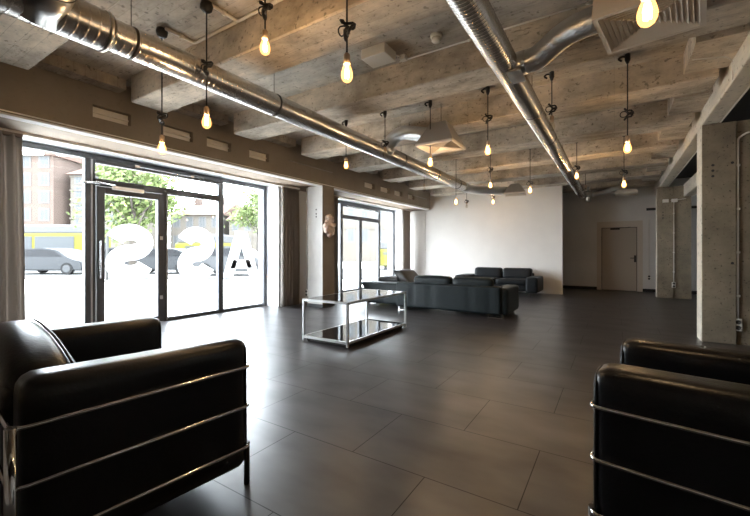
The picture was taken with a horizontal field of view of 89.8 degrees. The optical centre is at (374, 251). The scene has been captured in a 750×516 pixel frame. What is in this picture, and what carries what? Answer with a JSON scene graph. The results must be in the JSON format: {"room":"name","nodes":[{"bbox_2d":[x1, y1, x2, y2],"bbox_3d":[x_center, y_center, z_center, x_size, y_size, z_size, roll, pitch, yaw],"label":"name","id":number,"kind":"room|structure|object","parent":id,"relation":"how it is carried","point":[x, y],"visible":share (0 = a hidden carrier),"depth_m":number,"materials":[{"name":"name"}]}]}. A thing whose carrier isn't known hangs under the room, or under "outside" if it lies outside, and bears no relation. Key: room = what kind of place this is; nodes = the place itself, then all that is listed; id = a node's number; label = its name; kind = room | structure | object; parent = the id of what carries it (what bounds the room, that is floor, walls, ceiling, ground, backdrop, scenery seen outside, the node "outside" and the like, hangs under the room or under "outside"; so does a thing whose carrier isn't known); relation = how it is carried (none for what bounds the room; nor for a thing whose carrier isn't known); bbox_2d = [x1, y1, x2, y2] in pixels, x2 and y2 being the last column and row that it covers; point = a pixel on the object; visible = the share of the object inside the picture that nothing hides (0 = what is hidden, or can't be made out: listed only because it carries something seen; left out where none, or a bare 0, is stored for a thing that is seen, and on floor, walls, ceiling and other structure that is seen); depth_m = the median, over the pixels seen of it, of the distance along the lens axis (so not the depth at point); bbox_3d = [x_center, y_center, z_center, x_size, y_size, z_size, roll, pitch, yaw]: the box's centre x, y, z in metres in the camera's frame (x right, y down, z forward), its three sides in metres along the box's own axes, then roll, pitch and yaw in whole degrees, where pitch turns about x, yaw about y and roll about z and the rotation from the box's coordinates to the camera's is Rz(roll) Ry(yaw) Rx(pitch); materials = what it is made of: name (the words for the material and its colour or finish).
{"room":"lobby lounge","nodes":[
{"label":"lobby lounge","id":0,"kind":"room"},
{"bbox_2d":[0,0,120,69],"bbox_3d":[-1.082,-1.915,1.948,5.680,0.310,0.420,0,0,33],"label":"ceiling","id":1,"kind":"structure","parent":0,"point":[23,45],"depth_m":3.14,"materials":[{"name":"concrete"}]},
{"bbox_2d":[34,53,125,92],"bbox_3d":[-3.316,-2.005,4.163,0.210,0.130,0.930,0,0,33],"label":"ceiling","id":2,"kind":"structure","parent":0,"point":[53,63],"depth_m":4.16,"materials":[{"name":"concrete"}]},
{"bbox_2d":[173,103,227,125],"bbox_3d":[-2.579,-2.005,5.318,0.210,0.130,1.010,0,0,33],"label":"ceiling","id":3,"kind":"structure","parent":0,"point":[193,110],"depth_m":5.38,"materials":[{"name":"concrete"}]},
{"bbox_2d":[22,137,401,306],"bbox_3d":[-2.561,-0.460,7.715,0.620,3.240,16.650,0,0,33],"label":"wall","id":4,"kind":"structure","parent":0,"point":[273,193],"depth_m":8.11,"materials":[{"name":"white paint"}]},
{"bbox_2d":[23,141,265,323],"bbox_3d":[-3.598,-0.130,6.212,0.130,2.580,4.600,0,0,33],"label":"window","id":5,"kind":"structure","parent":4,"relation":"in","point":[191,255],"depth_m":6.64,"materials":[{"name":"grey"}]},
{"bbox_2d":[81,180,163,321],"bbox_3d":[-3.821,0.069,5.782,0.196,2.161,1.155,0,0,33],"label":"door","id":6,"kind":"structure","parent":5,"relation":"attached to","point":[114,263],"depth_m":5.84,"materials":[{"name":"grey"}]},
{"bbox_2d":[106,236,108,279],"bbox_3d":[-11.250,0.245,15.800,0.100,1.870,0.095,0,0,33],"label":"door handle","id":7,"kind":"object","parent":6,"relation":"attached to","point":[107,237],"visible":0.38,"depth_m":15.77,"materials":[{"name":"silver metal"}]},
{"bbox_2d":[0,117,421,210],"bbox_3d":[-2.540,-1.403,6.485,0.740,0.035,14.600,0,0,33],"label":"trim","id":8,"kind":"structure","parent":4,"relation":"attached to","point":[6,123],"depth_m":5.34,"materials":[{"name":"white paint"}]},
{"bbox_2d":[338,200,393,292],"bbox_3d":[-0.313,-0.130,11.351,0.138,2.580,3.600,0,0,33],"label":"window","id":9,"kind":"structure","parent":4,"relation":"in","point":[341,204],"depth_m":11.13,"materials":[{"name":"grey metal"}]},
{"bbox_2d":[263,135,295,147],"bbox_3d":[-1.815,-2.005,6.515,0.210,0.130,1.030,0,0,33],"label":"ceiling","id":10,"kind":"structure","parent":0,"point":[282,140],"depth_m":6.67,"materials":[{"name":"concrete"}]},
{"bbox_2d":[131,0,450,112],"bbox_3d":[-0.366,-1.915,3.069,5.680,0.310,0.420,0,0,33],"label":"beam","id":11,"kind":"structure","parent":0,"point":[299,31],"depth_m":3.22,"materials":[{"name":"concrete"}]},
{"bbox_2d":[307,185,334,307],"bbox_3d":[-1.159,-0.120,8.080,0.432,2.560,0.405,0,0,33],"label":"column","id":12,"kind":"structure","parent":0,"point":[320,198],"depth_m":7.92,"materials":[{"name":"paint"}]},
{"bbox_2d":[305,188,307,296],"bbox_3d":[-1.464,-0.212,8.068,0.075,2.335,0.035,0,0,33],"label":"pipe","id":13,"kind":"object","parent":12,"relation":"attached to","point":[306,290],"visible":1,"depth_m":8.06,"materials":[{"name":"white plastic"}]},
{"bbox_2d":[323,214,335,237],"bbox_3d":[-0.940,-0.552,7.918,0.163,0.508,0.399,0,0,33],"label":"shell ornament","id":14,"kind":"object","parent":12,"relation":"attached to","point":[328,226],"visible":1,"depth_m":7.84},
{"bbox_2d":[322,155,342,162],"bbox_3d":[-1.048,-2.005,7.716,0.210,0.130,1.020,0,0,33],"label":"ceiling","id":15,"kind":"structure","parent":0,"point":[336,159],"depth_m":7.95,"materials":[{"name":"concrete"}]},
{"bbox_2d":[51,0,749,178],"bbox_3d":[1.960,-2.185,4.948,11.220,0.250,16.850,0,0,33],"label":"ceiling","id":16,"kind":"structure","parent":0,"point":[186,18],"depth_m":3.90,"materials":[{"name":"concrete"}]},
{"bbox_2d":[156,26,167,151],"bbox_3d":[-1.977,-1.480,3.481,0.137,1.160,0.101,0,0,33],"label":"pendant lamp","id":17,"kind":"object","parent":16,"relation":"hanging from","point":[161,32],"visible":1,"depth_m":3.47,"materials":[{"name":"black plastic"}]},
{"bbox_2d":[165,21,237,43],"bbox_3d":[-1.582,-2.046,3.406,0.652,0.045,0.300,0,0,33],"label":"conduit","id":18,"kind":"object","parent":16,"relation":"attached to","point":[233,23],"visible":0.98,"depth_m":3.52,"materials":[{"name":"beige metal"}]},
{"bbox_2d":[200,0,213,125],"bbox_3d":[-1.395,-1.540,3.114,0.104,1.040,0.129,0,0,-27],"label":"pendant lamp","id":19,"kind":"object","parent":16,"relation":"hanging from","point":[206,6],"visible":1,"depth_m":3.09,"materials":[{"name":"black plastic"}]},
{"bbox_2d":[212,0,282,22],"bbox_3d":[-0.680,-2.046,2.831,1.492,0.045,0.300,0,0,33],"label":"conduit","id":20,"kind":"object","parent":16,"relation":"attached to","point":[223,12],"visible":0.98,"depth_m":3.21,"materials":[{"name":"beige metal"}]},
{"bbox_2d":[0,0,507,194],"bbox_3d":[-0.277,-1.726,4.501,1.058,0.670,13.334,0,0,33],"label":"ventilation duct","id":21,"kind":"object","parent":16,"relation":"hanging from","point":[83,22],"visible":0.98,"depth_m":3.11,"materials":[{"name":"silver metal"}]},
{"bbox_2d":[258,0,272,51],"bbox_3d":[-0.805,-1.745,2.732,0.139,0.630,0.101,0,0,33],"label":"pendant lamp","id":22,"kind":"object","parent":16,"relation":"hanging from","point":[265,6],"visible":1,"depth_m":2.72,"materials":[{"name":"yellow glass"}]},
{"bbox_2d":[262,29,267,40],"bbox_3d":[-0.798,-1.577,2.728,0.045,0.072,0.044,0,0,33],"label":"socket","id":23,"kind":"object","parent":22,"relation":"attached to","point":[264,32],"depth_m":2.71,"materials":[{"name":"brown metal"}]},
{"bbox_2d":[338,0,355,78],"bbox_3d":[-0.182,-1.555,2.334,0.137,1.010,0.101,0,0,33],"label":"pendant lamp","id":24,"kind":"object","parent":16,"relation":"hanging from","point":[346,58],"visible":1,"depth_m":2.32,"materials":[{"name":"black plastic"}]},
{"bbox_2d":[343,52,350,65],"bbox_3d":[-0.174,-1.197,2.329,0.045,0.072,0.044,0,0,33],"label":"socket","id":25,"kind":"object","parent":24,"relation":"attached to","point":[346,58],"depth_m":2.31,"materials":[{"name":"brown metal"}]},
{"bbox_2d":[361,42,406,67],"bbox_3d":[0.100,-2.010,3.893,0.340,0.100,0.370,0,0,33],"label":"junction box","id":26,"kind":"object","parent":16,"relation":"attached to","point":[380,54],"visible":1,"depth_m":3.80,"materials":[{"name":"white plastic"}]},
{"bbox_2d":[380,111,388,158],"bbox_3d":[0.135,-1.710,5.514,0.147,0.700,0.073,0,0,33],"label":"pendant lamp","id":27,"kind":"object","parent":16,"relation":"hanging from","point":[384,113],"visible":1,"depth_m":5.50,"materials":[{"name":"black plastic"}]},
{"bbox_2d":[424,100,431,164],"bbox_3d":[0.740,-1.610,5.127,0.144,0.900,0.073,0,0,33],"label":"pendant lamp","id":28,"kind":"object","parent":16,"relation":"hanging from","point":[429,102],"visible":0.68,"depth_m":5.11,"materials":[{"name":"black plastic"}]},
{"bbox_2d":[430,31,441,43],"bbox_3d":[0.581,-2.024,3.568,0.112,0.072,0.112,0,0,33],"label":"smoke detector","id":29,"kind":"object","parent":16,"relation":"attached to","point":[436,36],"visible":1,"depth_m":3.53,"materials":[{"name":"white plastic"}]},
{"bbox_2d":[415,120,465,154],"bbox_3d":[0.914,-1.750,5.206,0.530,0.620,0.530,0,0,33],"label":"ceiling vent","id":30,"kind":"object","parent":16,"relation":"in","point":[442,137],"visible":0.98,"depth_m":5.08,"materials":[{"name":"beige paint"}]},
{"bbox_2d":[481,86,492,152],"bbox_3d":[1.397,-1.635,4.708,0.141,0.850,0.073,0,0,33],"label":"pendant lamp","id":31,"kind":"object","parent":16,"relation":"hanging from","point":[487,88],"visible":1,"depth_m":4.69,"materials":[{"name":"black plastic"}]},
{"bbox_2d":[399,1,592,61],"bbox_3d":[1.299,-2.046,3.382,2.450,0.024,0.024,0,0,33],"label":"conduit","id":32,"kind":"object","parent":16,"relation":"attached to","point":[589,2],"visible":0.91,"depth_m":3.37,"materials":[{"name":"beige"}]},
{"bbox_2d":[504,183,525,196],"bbox_3d":[3.660,-1.780,9.824,0.520,0.560,0.520,0,0,24],"label":"ceiling vent","id":33,"kind":"object","parent":16,"relation":"in","point":[516,189],"visible":0.98,"depth_m":9.67,"materials":[{"name":"grey metal"}]},
{"bbox_2d":[445,0,626,201],"bbox_3d":[1.990,-1.710,4.045,1.136,0.700,14.996,0,0,34],"label":"ventilation duct","id":34,"kind":"object","parent":16,"relation":"hanging from","point":[478,18],"visible":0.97,"depth_m":2.90,"materials":[{"name":"silver metal"}]},
{"bbox_2d":[544,71,556,131],"bbox_3d":[2.012,-1.720,4.315,0.143,0.680,0.073,0,0,33],"label":"pendant lamp","id":35,"kind":"object","parent":16,"relation":"hanging from","point":[551,74],"visible":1,"depth_m":4.30,"materials":[{"name":"black plastic"}]},
{"bbox_2d":[618,53,633,150],"bbox_3d":[2.621,-1.545,3.926,0.147,1.030,0.073,0,0,33],"label":"pendant lamp","id":36,"kind":"object","parent":16,"relation":"hanging from","point":[627,56],"visible":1,"depth_m":3.92,"materials":[{"name":"black plastic"}]},
{"bbox_2d":[615,189,637,195],"bbox_3d":[6.640,-1.790,9.938,0.500,0.540,0.500,0,0,33],"label":"ceiling vent","id":37,"kind":"object","parent":16,"relation":"in","point":[625,192],"visible":1,"depth_m":9.80,"materials":[{"name":"white metal"}]},
{"bbox_2d":[641,0,651,21],"bbox_3d":[1.088,-1.485,1.524,0.130,1.150,0.101,0,0,33],"label":"pendant lamp","id":38,"kind":"object","parent":16,"relation":"hanging from","point":[647,6],"visible":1,"depth_m":1.51,"materials":[{"name":"glass"}]},
{"bbox_2d":[592,0,706,54],"bbox_3d":[1.735,-1.752,2.374,0.540,0.615,0.540,0,0,41],"label":"ceiling vent","id":39,"kind":"object","parent":16,"relation":"in","point":[620,25],"visible":0.91,"depth_m":2.37,"materials":[{"name":"beige paint"}]},
{"bbox_2d":[141,288,749,515],"bbox_3d":[1.960,1.220,4.948,11.220,0.120,16.850,0,0,33],"label":"floor","id":40,"kind":"structure","parent":0,"point":[445,412],"depth_m":2.88,"materials":[{"name":"tile"}]},
{"bbox_2d":[0,316,249,515],"bbox_3d":[-1.353,0.748,1.896,1.210,0.825,0.892,0,0,38],"label":"armchair","id":41,"kind":"object","parent":40,"relation":"on","point":[97,418],"visible":1,"depth_m":1.49,"materials":[{"name":"black leather"}]},
{"bbox_2d":[0,320,75,388],"bbox_3d":[-1.525,0.598,1.678,0.780,0.525,0.266,0,0,38],"label":"cushion","id":42,"kind":"object","parent":41,"relation":"on","point":[26,346],"depth_m":1.54,"materials":[{"name":"black leather"}]},
{"bbox_2d":[302,289,405,347],"bbox_3d":[-0.234,0.882,5.322,0.738,0.556,1.498,0,0,33],"label":"coffee table","id":43,"kind":"object","parent":40,"relation":"on","point":[348,334],"visible":1,"depth_m":5.05,"materials":[{"name":"silver metal"}]},
{"bbox_2d":[307,319,401,341],"bbox_3d":[-0.234,1.089,5.322,0.682,0.017,1.442,0,0,33],"label":"shelf","id":44,"kind":"object","parent":43,"relation":"attached to","point":[362,329],"depth_m":5.18,"materials":[{"name":"black glass"}]},
{"bbox_2d":[361,269,518,318],"bbox_3d":[1.333,0.780,7.969,3.228,0.760,1.630,0,0,33],"label":"sofa","id":45,"kind":"object","parent":40,"relation":"on","point":[463,294],"visible":0.95,"depth_m":7.02,"materials":[{"name":"black leather"}]},
{"bbox_2d":[379,275,400,281],"bbox_3d":[0.423,0.611,8.627,0.530,0.139,0.500,0,0,33],"label":"cushion","id":46,"kind":"object","parent":45,"relation":"on","point":[393,278],"depth_m":8.44,"materials":[{"name":"leather"}]},
{"bbox_2d":[393,269,417,281],"bbox_3d":[0.732,0.535,8.400,0.436,0.270,0.650,0,0,33],"label":"cushion","id":47,"kind":"object","parent":45,"relation":"on","point":[405,275],"depth_m":8.20,"materials":[{"name":"fabric"}]},
{"bbox_2d":[455,267,542,296],"bbox_3d":[3.471,0.805,10.568,2.200,0.710,1.050,0,0,33],"label":"sofa","id":48,"kind":"object","parent":40,"relation":"on","point":[524,278],"visible":0.74,"depth_m":10.34,"materials":[{"name":"black leather"}]},
{"bbox_2d":[475,276,499,283],"bbox_3d":[3.086,0.788,10.653,0.800,0.164,0.720,0,0,33],"label":"seat cushion","id":49,"kind":"object","parent":48,"relation":"on","point":[494,278],"depth_m":10.52,"materials":[{"name":"black leather"}]},
{"bbox_2d":[475,267,502,276],"bbox_3d":[3.326,0.595,11.014,0.775,0.290,0.292,0,0,33],"label":"cushion","id":50,"kind":"object","parent":48,"relation":"on","point":[479,271],"depth_m":10.90,"materials":[{"name":"black leather"}]},
{"bbox_2d":[496,277,525,284],"bbox_3d":[3.769,0.788,10.217,0.800,0.164,0.720,0,0,33],"label":"seat cushion","id":51,"kind":"object","parent":48,"relation":"on","point":[505,280],"depth_m":9.98,"materials":[{"name":"black leather"}]},
{"bbox_2d":[503,268,532,277],"bbox_3d":[4.009,0.595,10.579,0.775,0.290,0.292,0,0,33],"label":"cushion","id":52,"kind":"object","parent":48,"relation":"on","point":[507,272],"depth_m":10.47,"materials":[{"name":"black leather"}]},
{"bbox_2d":[588,337,749,515],"bbox_3d":[1.379,0.750,1.395,0.892,0.821,0.810,0,0,41],"label":"armchair","id":53,"kind":"object","parent":40,"relation":"on","point":[671,420],"visible":1,"depth_m":1.27,"materials":[{"name":"black leather"}]},
{"bbox_2d":[410,186,562,293],"bbox_3d":[3.119,-0.455,11.605,4.810,3.230,0.120,0,0,33],"label":"wall","id":54,"kind":"structure","parent":0,"point":[451,239],"depth_m":11.28,"materials":[{"name":"paint"}]},
{"bbox_2d":[93,107,128,125],"bbox_3d":[-3.246,-1.647,4.593,0.065,0.145,0.410,0,0,33],"label":"air vent","id":55,"kind":"object","parent":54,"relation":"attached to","point":[97,112],"visible":0.54,"depth_m":4.59,"materials":[{"name":"white paint"}]},
{"bbox_2d":[0,127,299,189],"bbox_3d":[-4.109,-1.370,4.343,0.080,0.030,9.100,0,0,33],"label":"track","id":56,"kind":"object","parent":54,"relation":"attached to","point":[3,129],"visible":1,"depth_m":5.33,"materials":[{"name":"white metal"}]},
{"bbox_2d":[0,130,25,322],"bbox_3d":[-4.256,-0.113,4.075,0.170,2.485,0.715,0,0,33],"label":"curtain","id":57,"kind":"object","parent":56,"relation":"hanging from","point":[12,244],"visible":0.82,"depth_m":4.27,"materials":[{"name":"beige fabric"}]},
{"bbox_2d":[280,186,299,306],"bbox_3d":[-1.801,-0.113,7.995,0.161,2.485,0.550,0,0,33],"label":"curtain","id":58,"kind":"object","parent":56,"relation":"hanging from","point":[290,226],"visible":1,"depth_m":7.98,"materials":[{"name":"beige fabric"}]},
{"bbox_2d":[0,109,428,209],"bbox_3d":[-2.166,-1.397,6.247,0.146,0.047,14.600,0,0,33],"label":"trim","id":59,"kind":"structure","parent":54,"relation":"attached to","point":[2,114],"depth_m":5.02,"materials":[{"name":"white"}]},
{"bbox_2d":[0,62,429,209],"bbox_3d":[-2.245,-1.730,6.297,0.320,0.680,14.600,0,0,33],"label":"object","id":60,"kind":"structure","parent":54,"relation":"attached to","point":[36,92],"depth_m":4.98,"materials":[{"name":"paint"}]},
{"bbox_2d":[163,126,190,141],"bbox_3d":[-2.808,-1.647,5.280,0.065,0.145,0.420,0,0,33],"label":"air vent","id":61,"kind":"object","parent":60,"relation":"attached to","point":[174,133],"visible":0.54,"depth_m":5.29,"materials":[{"name":"white paint"}]},
{"bbox_2d":[207,138,228,151],"bbox_3d":[-2.463,-1.647,5.819,0.065,0.145,0.420,0,0,33],"label":"air vent","id":62,"kind":"object","parent":60,"relation":"attached to","point":[210,143],"visible":0.54,"depth_m":5.83,"materials":[{"name":"white paint"}]},
{"bbox_2d":[249,150,266,160],"bbox_3d":[-2.049,-1.647,6.468,0.065,0.145,0.420,0,0,33],"label":"air vent","id":63,"kind":"object","parent":60,"relation":"attached to","point":[252,154],"visible":0.61,"depth_m":6.49,"materials":[{"name":"white paint"}]},
{"bbox_2d":[334,195,411,211],"bbox_3d":[-0.087,-1.370,10.644,0.080,0.030,4.850,0,0,33],"label":"track","id":64,"kind":"object","parent":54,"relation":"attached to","point":[334,195],"visible":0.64,"depth_m":10.53,"materials":[{"name":"white metal"}]},
{"bbox_2d":[334,196,338,293],"bbox_3d":[-0.993,-0.113,9.075,0.167,2.485,0.363,0,0,33],"label":"curtain","id":65,"kind":"object","parent":64,"relation":"hanging from","point":[336,288],"visible":0.45,"depth_m":9.12,"materials":[{"name":"beige fabric"}]},
{"bbox_2d":[401,210,409,269],"bbox_3d":[1.018,-0.113,12.376,0.158,2.485,0.572,0,0,33],"label":"curtain","id":66,"kind":"object","parent":64,"relation":"hanging from","point":[405,228],"visible":0.77,"depth_m":12.32,"materials":[{"name":"beige fabric"}]},
{"bbox_2d":[234,0,749,140],"bbox_3d":[0.392,-1.915,4.258,5.680,0.310,0.420,0,0,33],"label":"beam","id":67,"kind":"structure","parent":0,"point":[462,67],"depth_m":3.95,"materials":[{"name":"concrete"}]},
{"bbox_2d":[301,54,718,158],"bbox_3d":[1.162,-1.915,5.463,5.680,0.310,0.420,0,0,33],"label":"ceiling","id":68,"kind":"structure","parent":0,"point":[664,78],"depth_m":4.55,"materials":[{"name":"concrete"}]},
{"bbox_2d":[348,100,693,172],"bbox_3d":[1.926,-1.915,6.660,5.680,0.310,0.420,0,0,33],"label":"ceiling","id":69,"kind":"structure","parent":0,"point":[651,117],"depth_m":5.83,"materials":[{"name":"concrete"}]},
{"bbox_2d":[383,131,678,182],"bbox_3d":[2.684,-1.915,7.848,5.680,0.310,0.420,0,0,33],"label":"ceiling","id":70,"kind":"structure","parent":0,"point":[643,143],"depth_m":7.31,"materials":[{"name":"concrete"}]},
{"bbox_2d":[409,153,667,189],"bbox_3d":[3.443,-1.915,9.037,5.680,0.310,0.420,0,0,33],"label":"ceiling","id":71,"kind":"structure","parent":0,"point":[636,161],"depth_m":8.54,"materials":[{"name":"concrete"}]},
{"bbox_2d":[430,168,660,195],"bbox_3d":[4.196,-1.915,10.217,5.680,0.310,0.420,0,0,33],"label":"ceiling","id":72,"kind":"structure","parent":0,"point":[640,173],"depth_m":9.61,"materials":[{"name":"concrete"}]},
{"bbox_2d":[563,179,654,192],"bbox_3d":[4.960,-1.915,11.414,5.680,0.310,0.420,0,0,33],"label":"ceiling","id":73,"kind":"structure","parent":0,"point":[634,183],"depth_m":10.24,"materials":[{"name":"concrete"}]},
{"bbox_2d":[563,177,696,290],"bbox_3d":[6.692,-0.450,11.804,10.620,3.220,0.200,0,0,33],"label":"wall","id":74,"kind":"structure","parent":0,"point":[580,217],"depth_m":11.61,"materials":[{"name":"grey paint"}]},
{"bbox_2d":[597,220,642,291],"bbox_3d":[7.369,0.120,11.350,1.150,2.080,0.236,0,0,33],"label":"door","id":75,"kind":"structure","parent":74,"relation":"in","point":[619,243],"depth_m":11.30,"materials":[{"name":"beige paint"}]},
{"bbox_2d":[563,285,696,293],"bbox_3d":[6.600,1.115,11.735,10.500,0.090,0.015,0,0,33],"label":"baseboard","id":76,"kind":"structure","parent":74,"relation":"attached to","point":[564,286],"depth_m":11.68,"materials":[{"name":"black"}]},
{"bbox_2d":[647,219,650,279],"bbox_3d":[7.927,-0.069,10.876,0.100,1.742,0.035,0,0,33],"label":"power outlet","id":77,"kind":"object","parent":74,"relation":"attached to","point":[648,276],"visible":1,"depth_m":10.87,"materials":[{"name":"white plastic"}]},
{"bbox_2d":[642,171,661,181],"bbox_3d":[6.980,-1.955,9.467,0.380,0.230,0.710,0,0,33],"label":"ceiling","id":78,"kind":"structure","parent":0,"point":[659,177],"depth_m":9.54,"materials":[{"name":"concrete"}]},
{"bbox_2d":[646,158,668,171],"bbox_3d":[6.221,-1.955,8.278,0.380,0.230,0.690,0,0,33],"label":"ceiling","id":79,"kind":"structure","parent":0,"point":[660,168],"depth_m":8.29,"materials":[{"name":"concrete"}]},
{"bbox_2d":[651,146,677,158],"bbox_3d":[5.465,-1.955,7.094,0.380,0.230,0.700,0,0,33],"label":"ceiling","id":80,"kind":"structure","parent":0,"point":[664,154],"depth_m":7.09,"materials":[{"name":"concrete"}]},
{"bbox_2d":[656,186,691,298],"bbox_3d":[7.537,-0.240,9.507,0.684,2.800,0.342,0,0,33],"label":"column","id":81,"kind":"structure","parent":0,"point":[682,208],"depth_m":9.38,"materials":[{"name":"concrete"}]},
{"bbox_2d":[672,202,675,287],"bbox_3d":[7.448,-0.185,9.373,0.080,2.150,0.035,0,0,33],"label":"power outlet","id":82,"kind":"object","parent":81,"relation":"attached to","point":[673,282],"visible":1,"depth_m":9.37,"materials":[{"name":"white plastic"}]},
{"bbox_2d":[658,122,691,141],"bbox_3d":[4.707,-1.955,5.905,0.380,0.230,0.700,0,0,33],"label":"ceiling","id":83,"kind":"structure","parent":0,"point":[674,134],"depth_m":5.89,"materials":[{"name":"concrete"}]},
{"bbox_2d":[667,87,712,115],"bbox_3d":[3.945,-1.955,4.713,0.380,0.230,0.710,0,0,33],"label":"ceiling","id":84,"kind":"structure","parent":0,"point":[691,103],"depth_m":4.69,"materials":[{"name":"concrete"}]},
{"bbox_2d":[684,172,696,195],"bbox_3d":[6.298,-1.510,7.042,0.200,0.300,5.050,0,0,33],"label":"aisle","id":85,"kind":"object","parent":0,"point":[690,187],"visible":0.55,"depth_m":8.45,"materials":[{"name":"concrete"}]},
{"bbox_2d":[654,32,749,194],"bbox_3d":[3.630,-1.860,3.763,0.170,0.440,16.650,0,0,33],"label":"beam","id":86,"kind":"structure","parent":0,"point":[726,91],"depth_m":4.30,"materials":[{"name":"concrete"}]},
{"bbox_2d":[668,85,749,186],"bbox_3d":[3.708,-1.655,3.713,0.015,0.030,16.650,0,0,33],"label":"strip","id":87,"kind":"object","parent":86,"relation":"attached to","point":[746,90],"visible":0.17,"depth_m":4.47,"materials":[{"name":"white"}]},
{"bbox_2d":[692,56,733,79],"bbox_3d":[3.191,-1.722,3.528,0.370,0.208,0.060,0,0,3],"label":"cable","id":88,"kind":"object","parent":86,"relation":"hanging from","point":[718,56],"visible":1,"depth_m":3.52,"materials":[{"name":"beige plastic"}]},
{"bbox_2d":[683,23,749,74],"bbox_3d":[3.179,-1.955,3.511,0.380,0.230,0.720,0,0,33],"label":"ceiling","id":89,"kind":"structure","parent":0,"point":[727,42],"depth_m":3.43,"materials":[{"name":"concrete"}]},
{"bbox_2d":[697,119,749,345],"bbox_3d":[4.609,-0.240,4.827,0.684,2.800,0.342,0,0,33],"label":"column","id":90,"kind":"structure","parent":0,"point":[716,143],"depth_m":4.75,"materials":[{"name":"concrete"}]},
{"bbox_2d":[735,131,749,330],"bbox_3d":[4.577,-0.253,4.668,0.178,2.476,0.035,0,0,33],"label":"conduit","id":91,"kind":"object","parent":90,"relation":"attached to","point":[738,327],"visible":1,"depth_m":4.69,"materials":[{"name":"white plastic"}]},
{"label":"outside","id":92,"kind":"structure","parent":0,"visible":0},
{"bbox_2d":[25,268,387,277],"bbox_3d":[-13.500,1.215,21.700,63.000,0.090,10.600,0,0,0],"label":"road","id":93,"kind":"structure","parent":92,"point":[347,272],"depth_m":19.55,"materials":[{"name":"grey asphalt"}]},
{"bbox_2d":[25,248,82,274],"bbox_3d":[-17.222,0.481,20.200,4.317,1.378,1.770,0,0,0],"label":"car","id":94,"kind":"object","parent":93,"relation":"on","point":[67,260],"visible":0.53,"depth_m":19.35,"materials":[{"name":"grey metal"}]},
{"bbox_2d":[24,225,110,250],"bbox_3d":[-24.090,-0.305,24.790,11.820,2.850,2.420,0,0,0],"label":"tram","id":95,"kind":"object","parent":93,"relation":"on","point":[35,236],"visible":0.21,"depth_m":23.60,"materials":[{"name":"yellow metal"}]},
{"bbox_2d":[66,164,190,264],"bbox_3d":[-10.780,-1.848,16.746,4.532,6.066,4.026,0,0,-2],"label":"tree","id":96,"kind":"object","parent":93,"relation":"on","point":[126,209],"visible":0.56,"depth_m":16.62,"materials":[{"name":"green plant"}]},
{"bbox_2d":[124,248,185,273],"bbox_3d":[-11.578,0.481,20.800,4.217,1.378,1.770,0,0,0],"label":"car","id":97,"kind":"object","parent":93,"relation":"on","point":[149,260],"visible":0.2,"depth_m":19.95,"materials":[{"name":"grey metal"}]},
{"bbox_2d":[25,278,375,278],"bbox_3d":[-13.500,1.195,16.275,63.000,0.130,0.250,0,0,0],"label":"kerb","id":98,"kind":"object","parent":93,"relation":"on","point":[25,278],"visible":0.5,"depth_m":16.15,"materials":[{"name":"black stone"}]},
{"bbox_2d":[175,234,232,248],"bbox_3d":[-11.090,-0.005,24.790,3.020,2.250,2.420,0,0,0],"label":"tram","id":99,"kind":"object","parent":93,"relation":"on","point":[227,239],"visible":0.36,"depth_m":23.70,"materials":[{"name":"yellow metal"}]},
{"bbox_2d":[192,247,257,273],"bbox_3d":[-7.122,0.461,19.200,3.917,1.418,1.770,0,0,0],"label":"car","id":100,"kind":"object","parent":93,"relation":"on","point":[210,261],"visible":0.19,"depth_m":18.35,"materials":[{"name":"silver metal"}]},
{"bbox_2d":[380,241,387,268],"bbox_3d":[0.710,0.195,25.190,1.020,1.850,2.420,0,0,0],"label":"tram","id":101,"kind":"object","parent":93,"relation":"on","point":[383,244],"visible":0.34,"depth_m":24.00,"materials":[{"name":"yellow"}]},
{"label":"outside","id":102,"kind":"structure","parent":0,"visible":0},
{"bbox_2d":[25,262,387,326],"bbox_3d":[-22.294,1.320,40.923,68.380,0.280,95.000,0,0,33],"label":"pavement","id":103,"kind":"structure","parent":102,"point":[52,304],"depth_m":9.54,"materials":[{"name":"grey concrete"}]},
{"bbox_2d":[23,152,82,224],"bbox_3d":[-41.100,-5.420,44.500,14.400,13.200,10.000,0,0,0],"label":"building","id":104,"kind":"structure","parent":103,"relation":"on","point":[46,185],"depth_m":40.00,"materials":[{"name":"brick"}]},
{"bbox_2d":[40,280,117,282],"bbox_3d":[-11.647,1.202,14.880,2.418,0.115,1.005,0,0,6],"label":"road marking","id":105,"kind":"structure","parent":103,"relation":"on","point":[63,281],"depth_m":14.59,"materials":[{"name":"white paint"}]},
{"bbox_2d":[65,165,155,247],"bbox_3d":[-30.450,-5.070,45.000,6.100,12.500,9.000,0,0,0],"label":"building","id":106,"kind":"structure","parent":103,"relation":"on","point":[76,176],"depth_m":40.97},
{"bbox_2d":[170,196,239,247],"bbox_3d":[-23.800,-3.420,55.000,7.400,9.200,11.000,0,0,0],"label":"building","id":107,"kind":"structure","parent":103,"relation":"on","point":[203,215],"depth_m":50.00,"materials":[{"name":"grey"}]},
{"bbox_2d":[223,188,257,251],"bbox_3d":[-8.602,-2.088,27.575,4.791,6.545,4.209,0,0,17],"label":"tree","id":108,"kind":"object","parent":103,"relation":"on","point":[247,213],"visible":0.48,"depth_m":27.15,"materials":[{"name":"green plant"}]},
{"bbox_2d":[226,205,257,249],"bbox_3d":[-14.450,-3.170,55.000,10.500,8.700,11.000,0,0,0],"label":"building","id":109,"kind":"structure","parent":103,"relation":"on","point":[252,236],"depth_m":50.00,"materials":[{"name":"grey"}]},
{"bbox_2d":[343,207,387,261],"bbox_3d":[-1.250,-6.520,52.000,16.100,15.400,13.000,0,0,0],"label":"building","id":110,"kind":"structure","parent":103,"relation":"on","point":[349,226],"depth_m":46.00,"materials":[{"name":"grey"}]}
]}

